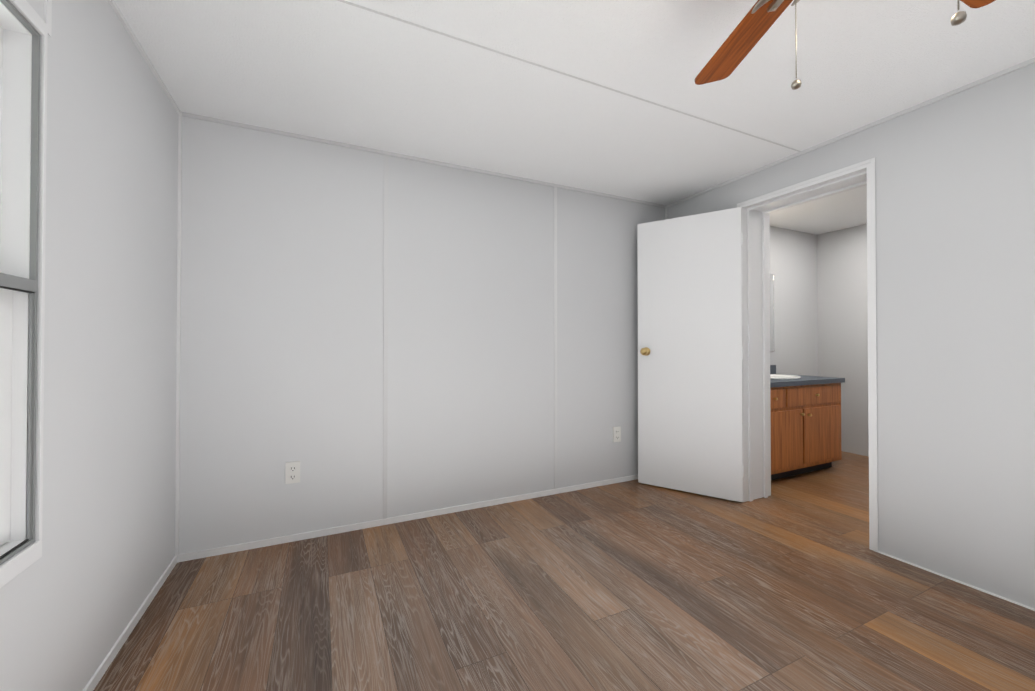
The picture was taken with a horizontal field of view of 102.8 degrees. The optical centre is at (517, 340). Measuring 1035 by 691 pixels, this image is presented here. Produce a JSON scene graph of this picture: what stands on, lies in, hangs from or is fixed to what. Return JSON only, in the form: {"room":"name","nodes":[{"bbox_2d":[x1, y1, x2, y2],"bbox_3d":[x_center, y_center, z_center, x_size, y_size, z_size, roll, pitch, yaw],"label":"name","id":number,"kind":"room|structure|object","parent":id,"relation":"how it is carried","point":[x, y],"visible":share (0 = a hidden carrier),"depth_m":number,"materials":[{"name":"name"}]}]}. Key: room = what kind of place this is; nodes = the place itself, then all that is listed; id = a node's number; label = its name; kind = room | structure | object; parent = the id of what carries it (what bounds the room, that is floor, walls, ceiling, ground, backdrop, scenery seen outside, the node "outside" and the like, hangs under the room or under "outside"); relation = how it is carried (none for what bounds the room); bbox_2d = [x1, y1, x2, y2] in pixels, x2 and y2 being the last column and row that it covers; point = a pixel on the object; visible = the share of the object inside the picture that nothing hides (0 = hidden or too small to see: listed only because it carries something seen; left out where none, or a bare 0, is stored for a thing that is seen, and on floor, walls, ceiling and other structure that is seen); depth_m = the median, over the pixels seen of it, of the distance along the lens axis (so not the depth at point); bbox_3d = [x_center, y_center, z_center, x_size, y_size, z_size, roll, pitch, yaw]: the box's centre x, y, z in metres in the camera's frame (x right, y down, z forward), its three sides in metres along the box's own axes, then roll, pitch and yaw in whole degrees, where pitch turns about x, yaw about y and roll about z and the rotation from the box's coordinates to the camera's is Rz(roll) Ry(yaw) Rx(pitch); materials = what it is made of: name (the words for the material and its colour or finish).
{"room":"empty bedroom","nodes":[
{"label":"empty bedroom","id":0,"kind":"room"},
{"bbox_2d":[0,0,177,690],"bbox_3d":[-0.802,-0.039,0.076,0.120,2.200,4.250,0,-1,-25],"label":"wall","id":1,"kind":"structure","parent":0,"point":[74,597],"depth_m":1.31,"materials":[{"name":"paint"}]},
{"bbox_2d":[0,0,47,587],"bbox_3d":[-0.939,-0.028,0.306,0.190,2.182,1.532,0,-1,-25],"label":"window","id":2,"kind":"structure","parent":1,"relation":"in","point":[19,108],"depth_m":1.00,"materials":[{"name":"white plastic"}]},
{"bbox_2d":[44,0,1034,690],"bbox_3d":[0.696,-0.032,0.790,3.200,2.200,4.250,0,-1,-25],"label":"batten","id":3,"kind":"object","parent":1,"relation":"attached to","point":[116,648],"visible":0.83,"depth_m":2.18,"materials":[{"name":"white paint"}]},
{"bbox_2d":[179,116,817,553],"bbox_3d":[0.705,-0.009,3.214,5.540,2.200,0.120,0,-1,-25],"label":"wall","id":4,"kind":"structure","parent":0,"point":[281,292],"depth_m":2.46,"materials":[{"name":"paint"}]},
{"bbox_2d":[285,461,299,483],"bbox_3d":[-1.208,0.711,2.223,0.070,0.114,0.012,0,-1,-25],"label":"electrical outlet","id":5,"kind":"object","parent":4,"relation":"attached to","point":[292,472],"visible":1,"depth_m":2.22,"materials":[{"name":"white plastic"}]},
{"bbox_2d":[613,426,620,441],"bbox_3d":[0.760,0.720,3.160,0.070,0.114,0.012,0,-1,-25],"label":"electrical outlet","id":6,"kind":"object","parent":4,"relation":"attached to","point":[616,434],"visible":1,"depth_m":3.15,"materials":[{"name":"white plastic"}]},
{"bbox_2d":[770,274,774,350],"bbox_3d":[2.006,-0.267,3.764,1.040,0.745,0.009,0,-1,-25],"label":"bathroom mirror","id":7,"kind":"object","parent":4,"relation":"attached to","point":[772,325],"visible":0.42,"depth_m":3.97,"materials":[{"name":"clear glass"}]},
{"bbox_2d":[93,451,1034,690],"bbox_3d":[1.644,1.122,1.231,5.540,0.100,4.490,0,-1,-25],"label":"floor","id":8,"kind":"structure","parent":0,"point":[793,583],"depth_m":1.66,"materials":[{"name":"wood"}]},
{"bbox_2d":[770,365,844,480],"bbox_3d":[2.127,0.660,3.491,1.128,0.866,0.587,0,-1,-25],"label":"bathroom vanity","id":9,"kind":"object","parent":8,"relation":"on","point":[805,423],"visible":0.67,"depth_m":3.28,"materials":[{"name":"brown wood"}]},
{"bbox_2d":[115,0,1034,234],"bbox_3d":[1.644,-1.178,1.253,5.540,0.100,4.490,0,-1,-25],"label":"ceiling","id":10,"kind":"structure","parent":0,"point":[336,71],"depth_m":1.75,"materials":[{"name":"white paint"}]},
{"bbox_2d":[695,0,994,89],"bbox_3d":[0.723,-0.834,0.822,1.124,0.596,1.150,0,-1,-25],"label":"ceiling fan","id":11,"kind":"object","parent":10,"relation":"hanging from","point":[756,23],"visible":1,"depth_m":1.18,"materials":[{"name":"brown wood"}]},
{"bbox_2d":[817,224,868,456],"bbox_3d":[4.091,-0.017,2.407,0.120,2.200,4.250,0,-1,-25],"label":"wall","id":12,"kind":"structure","parent":0,"point":[842,301],"depth_m":4.04,"materials":[{"name":"paint"}]},
{"bbox_2d":[667,63,1034,608],"bbox_3d":[2.267,-0.025,1.538,0.280,2.200,4.250,0,-1,-25],"label":"wall","id":13,"kind":"structure","parent":0,"point":[955,247],"depth_m":1.85,"materials":[{"name":"paint"}]},
{"bbox_2d":[637,207,743,501],"bbox_3d":[1.198,0.095,2.944,0.416,1.962,0.634,0,-1,-25],"label":"door","id":14,"kind":"structure","parent":13,"relation":"in","point":[690,381],"depth_m":2.92,"materials":[{"name":"white painted wood"},{"name":"brass"}]},
{"bbox_2d":[737,157,877,551],"bbox_3d":[1.797,0.075,2.525,0.294,2.018,0.779,0,-1,-25],"label":"door frame","id":15,"kind":"structure","parent":13,"relation":"attached to","point":[756,211],"depth_m":2.79,"materials":[{"name":"white wood"}]}
]}

